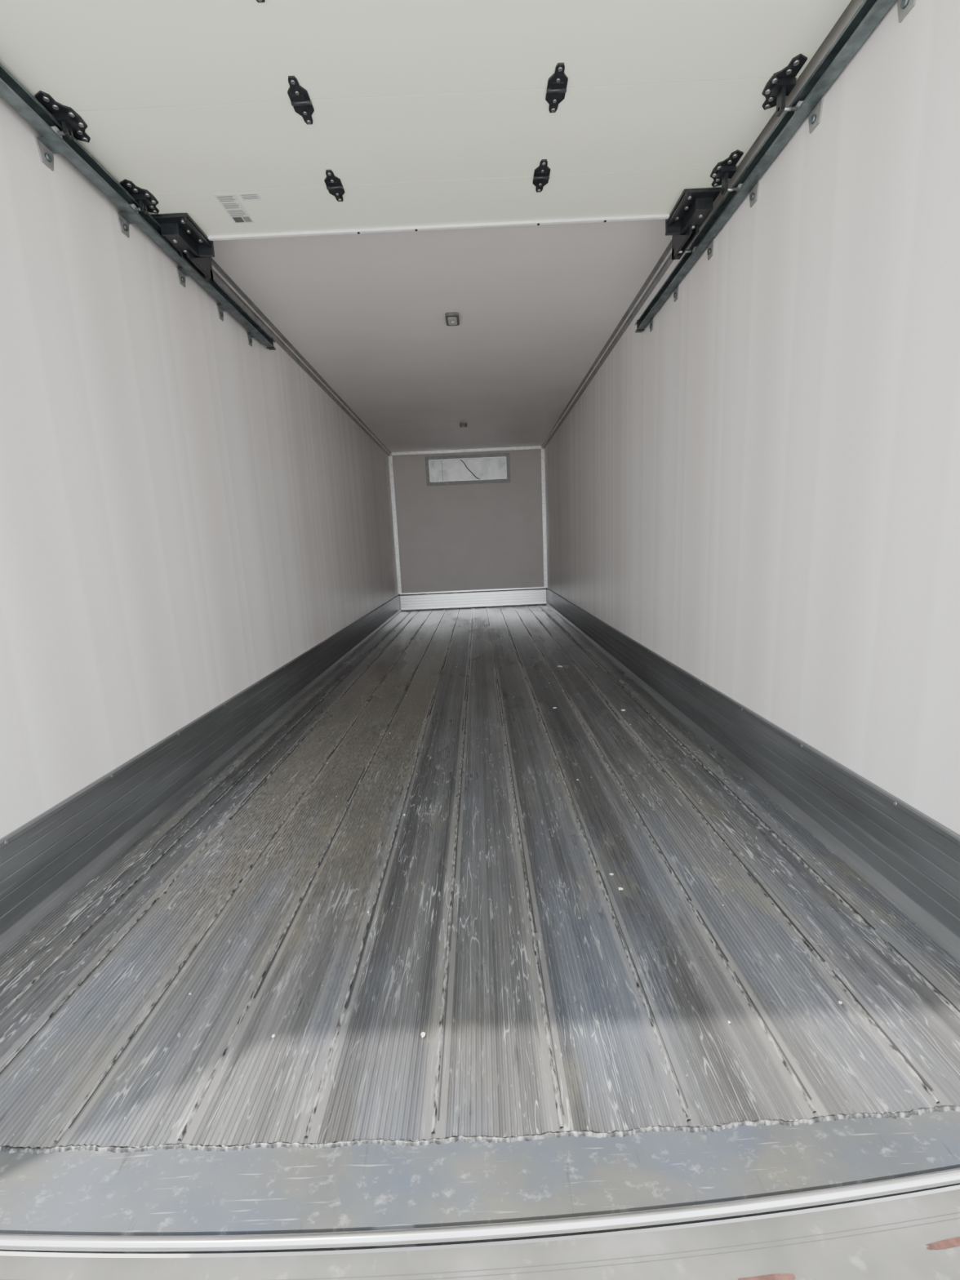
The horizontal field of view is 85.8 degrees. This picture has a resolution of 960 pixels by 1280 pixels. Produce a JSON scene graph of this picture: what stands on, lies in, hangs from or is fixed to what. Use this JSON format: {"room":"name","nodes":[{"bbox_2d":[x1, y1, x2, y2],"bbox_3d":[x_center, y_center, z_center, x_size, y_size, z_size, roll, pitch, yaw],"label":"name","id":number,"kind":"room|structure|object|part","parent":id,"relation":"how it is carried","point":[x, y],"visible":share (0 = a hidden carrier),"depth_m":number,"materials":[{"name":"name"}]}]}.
{"room":"loading area","nodes":[
{"label":"loading area","id":0,"kind":"room"},
{"bbox_2d":[0,96,399,839],"bbox_3d":[-1.424,-0.932,4.529,0.070,2.879,8.338,-3,10,0],"label":"wall","id":1,"kind":"structure","parent":0,"point":[186,513],"depth_m":2.07,"materials":[{"name":"white plastic"}]},
{"bbox_2d":[0,62,275,350],"bbox_3d":[-1.360,-1.674,1.952,0.143,0.128,3.050,-3,10,0],"label":"track","id":2,"kind":"object","parent":1,"relation":"attached to","point":[11,90],"depth_m":1.95,"materials":[{"name":"grey metal"}]},
{"bbox_3d":[-1.338,-1.728,2.054,0.095,0.061,0.200,-3,10,0],"label":"side hinge","id":3,"kind":"part","parent":2,"relation":"part of","materials":[{"name":"black metal"}]},
{"bbox_2d":[0,0,851,235],"bbox_3d":[-0.184,-1.685,1.404,2.402,0.106,1.862,-3,10,0],"label":"door","id":4,"kind":"structure","parent":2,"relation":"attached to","point":[426,112],"depth_m":1.65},
{"bbox_3d":[-1.336,-1.659,1.675,0.095,0.061,0.200,-3,10,0],"label":"side hinge","id":5,"kind":"part","parent":4,"relation":"part of","materials":[{"name":"black metal"}]},
{"bbox_2d":[213,192,262,223],"bbox_3d":[-0.973,-1.792,2.148,0.175,0.001,0.185,-3,10,0],"label":"warning label","id":6,"kind":"object","parent":4,"relation":"attached to","point":[232,205],"visible":1,"depth_m":2.12,"materials":[{"name":"paper"}]},
{"bbox_3d":[-0.569,-1.644,1.260,0.062,0.013,0.176,-3,10,0],"label":"hinge","id":7,"kind":"part","parent":4,"relation":"part of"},
{"bbox_3d":[-0.571,-1.714,1.648,0.062,0.013,0.176,-3,10,0],"label":"hinge","id":8,"kind":"part","parent":4,"relation":"part of","materials":[{"name":"black metal"}]},
{"bbox_3d":[-0.572,-1.785,2.037,0.062,0.013,0.176,-3,10,0],"label":"hinge","id":9,"kind":"part","parent":4,"relation":"part of","materials":[{"name":"black metal"}]},
{"bbox_2d":[207,213,669,240],"bbox_3d":[-0.188,-1.881,2.327,2.400,0.060,0.032,-3,10,0],"label":"rail","id":10,"kind":"object","parent":4,"relation":"attached to","point":[664,216],"visible":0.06,"depth_m":2.32,"materials":[{"name":"white metal"}]},
{"bbox_2d":[151,213,214,281],"bbox_3d":[-1.304,-1.795,2.342,0.167,0.135,0.380,-3,10,0],"label":"bracket","id":11,"kind":"object","parent":10,"relation":"attached to","point":[180,230],"visible":0.95,"depth_m":2.28,"materials":[{"name":"metal"}]},
{"bbox_2d":[357,220,606,234],"bbox_3d":[0.008,-1.858,2.324,1.122,0.004,0.011,-3,10,0],"label":"screws","id":12,"kind":"object","parent":10,"relation":"attached to","point":[538,224],"visible":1,"depth_m":2.32,"materials":[{"name":"metal"}]},
{"bbox_2d":[665,187,721,259],"bbox_3d":[0.942,-1.893,2.334,0.190,0.141,0.380,-3,10,0],"label":"bracket","id":13,"kind":"object","parent":10,"relation":"attached to","point":[693,206],"visible":0.91,"depth_m":2.27,"materials":[{"name":"metal"}]},
{"bbox_3d":[0.242,-1.821,2.034,0.062,0.013,0.176,-3,10,0],"label":"hinge","id":14,"kind":"part","parent":4,"relation":"part of","materials":[{"name":"black metal"}]},
{"bbox_3d":[0.244,-1.751,1.645,0.062,0.013,0.176,-3,10,0],"label":"hinge","id":15,"kind":"part","parent":4,"relation":"part of","materials":[{"name":"black metal"}]},
{"bbox_2d":[0,594,402,955],"bbox_3d":[-1.323,0.103,4.692,0.040,0.277,8.248,-3,10,0],"label":"baseboard","id":16,"kind":"structure","parent":1,"relation":"attached to","point":[46,860],"depth_m":1.97,"materials":[{"name":"metal"}]},
{"bbox_2d":[210,257,391,456],"bbox_3d":[-1.427,-2.256,4.304,0.045,0.055,8.168,-3,10,0],"label":"trim","id":17,"kind":"structure","parent":1,"relation":"attached to","point":[220,275],"depth_m":3.69,"materials":[{"name":"metal"}]},
{"bbox_2d":[388,456,401,594],"bbox_3d":[-1.392,-1.863,8.501,0.050,2.227,0.050,-3,10,0],"label":"trim","id":18,"kind":"structure","parent":1,"relation":"attached to","point":[390,460],"depth_m":8.50,"materials":[{"name":"metal"}]},
{"bbox_2d":[211,219,672,452],"bbox_3d":[-0.203,-2.370,4.274,2.500,0.070,8.338,-3,10,0],"label":"ceiling","id":19,"kind":"structure","parent":0,"point":[537,306],"depth_m":3.45,"materials":[{"name":"white plastic"}]},
{"bbox_2d":[444,311,459,325],"bbox_3d":[-0.188,-2.184,3.526,0.090,0.030,0.170,-3,10,0],"label":"recessed light","id":20,"kind":"object","parent":19,"relation":"in","point":[451,317],"visible":1,"depth_m":3.49,"materials":[{"name":"grey plastic"}]},
{"bbox_2d":[459,422,466,427],"bbox_3d":[-0.212,-2.740,6.596,0.090,0.030,0.170,-3,10,0],"label":"recessed light","id":21,"kind":"object","parent":19,"relation":"in","point":[461,424],"visible":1,"depth_m":6.54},
{"bbox_2d":[389,446,546,604],"bbox_3d":[-0.161,-1.766,8.585,2.500,2.659,0.070,-3,10,0],"label":"wall","id":22,"kind":"structure","parent":0,"point":[480,535],"depth_m":8.54,"materials":[{"name":"white plastic"}]},
{"bbox_2d":[391,445,541,455],"bbox_3d":[-0.219,-3.038,8.300,2.410,0.050,0.036,-3,10,0],"label":"trim","id":23,"kind":"structure","parent":22,"relation":"attached to","point":[531,446],"depth_m":8.29,"materials":[{"name":"metal"}]},
{"bbox_2d":[429,457,506,481],"bbox_3d":[-0.197,-2.767,8.407,1.250,0.345,0.014,-3,10,0],"label":"sheet","id":24,"kind":"object","parent":22,"relation":"attached to","point":[492,468],"visible":1,"depth_m":8.40,"materials":[{"name":"white paper"}]},
{"bbox_2d":[425,453,510,485],"bbox_3d":[-0.196,-2.759,8.360,1.360,0.455,0.018,-3,10,0],"label":"frame","id":25,"kind":"object","parent":22,"relation":"attached to","point":[495,455],"visible":1,"depth_m":8.35,"materials":[{"name":"grey metal"}]},
{"bbox_2d":[428,456,506,482],"bbox_3d":[-0.197,-2.769,8.417,1.250,0.345,0.142,-3,10,0],"label":"reveal","id":26,"kind":"object","parent":22,"relation":"attached to","point":[500,456],"visible":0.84,"depth_m":8.35,"materials":[{"name":"metal"}]},
{"bbox_2d":[400,586,546,610],"bbox_3d":[-0.113,-0.694,8.729,2.466,0.297,0.030,-3,10,0],"label":"baseboard","id":27,"kind":"structure","parent":22,"relation":"attached to","point":[535,595],"depth_m":8.73,"materials":[{"name":"metal"}]},
{"bbox_2d":[541,448,547,587],"bbox_3d":[1.055,-1.973,8.492,0.050,2.227,0.050,-3,10,0],"label":"trim","id":28,"kind":"structure","parent":22,"relation":"attached to","point":[543,472],"depth_m":8.49,"materials":[{"name":"metal"}]},
{"bbox_2d":[0,604,959,1154],"bbox_3d":[-0.088,0.155,5.003,2.500,0.054,8.337,-3,10,0],"label":"floor","id":29,"kind":"structure","parent":0,"point":[548,997],"depth_m":1.34,"materials":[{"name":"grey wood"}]},
{"bbox_2d":[0,1110,959,1253],"bbox_3d":[-0.069,0.907,0.873,2.500,0.047,0.149,-3,10,0],"label":"plate","id":30,"kind":"object","parent":29,"relation":"attached to","point":[260,1190],"visible":0.87,"depth_m":0.85,"materials":[{"name":"grey metal"}]},
{"bbox_2d":[0,1167,959,1251],"bbox_3d":[-0.069,0.897,0.824,2.500,0.016,0.094,-3,10,-1],"label":"bar","id":31,"kind":"object","parent":30,"relation":"attached to","point":[948,1176],"visible":1,"depth_m":0.79,"materials":[{"name":"silver metal"}]},
{"bbox_2d":[0,1189,959,1279],"bbox_3d":[-0.065,1.014,0.664,2.380,0.131,0.446,-3,10,0],"label":"bumper cover","id":32,"kind":"object","parent":30,"relation":"attached to","point":[917,1237],"visible":1,"depth_m":0.77,"materials":[{"name":"white metal"}]},
{"bbox_2d":[188,631,842,1037],"bbox_3d":[-0.090,0.385,3.586,1.972,0.004,5.072,-3,10,0],"label":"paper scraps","id":33,"kind":"object","parent":29,"relation":"on","point":[423,1034],"visible":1,"depth_m":1.50,"materials":[{"name":"white paper"}]},
{"bbox_2d":[544,0,959,835],"bbox_3d":[1.143,-1.047,4.520,0.070,2.879,8.338,-3,10,0],"label":"wall","id":34,"kind":"structure","parent":0,"point":[757,488],"depth_m":1.71,"materials":[{"name":"white plastic"}]},
{"bbox_2d":[541,0,851,448],"bbox_3d":[1.026,-2.366,4.296,0.045,0.055,8.168,-3,10,0],"label":"trim","id":35,"kind":"structure","parent":34,"relation":"attached to","point":[665,260],"depth_m":3.70,"materials":[{"name":"metal"}]},
{"bbox_2d":[545,587,959,960],"bbox_3d":[1.135,-0.007,4.683,0.040,0.277,8.248,-3,10,0],"label":"baseboard","id":36,"kind":"structure","parent":34,"relation":"attached to","point":[912,859],"depth_m":1.75,"materials":[{"name":"metal"}]},
{"bbox_2d":[635,0,915,333],"bbox_3d":[0.996,-1.757,1.902,0.143,0.158,2.960,-3,10,0],"label":"track","id":37,"kind":"object","parent":34,"relation":"attached to","point":[869,13],"depth_m":1.71,"materials":[{"name":"grey metal"}]},
{"bbox_3d":[0.981,-1.817,2.048,0.118,0.091,0.200,-3,10,0],"label":"side hinge","id":38,"kind":"part","parent":37,"relation":"part of","materials":[{"name":"black metal"}]},
{"bbox_3d":[0.983,-1.748,1.669,0.118,0.091,0.200,-3,10,0],"label":"side hinge","id":39,"kind":"part","parent":37,"relation":"part of","materials":[{"name":"black metal"}]}
]}

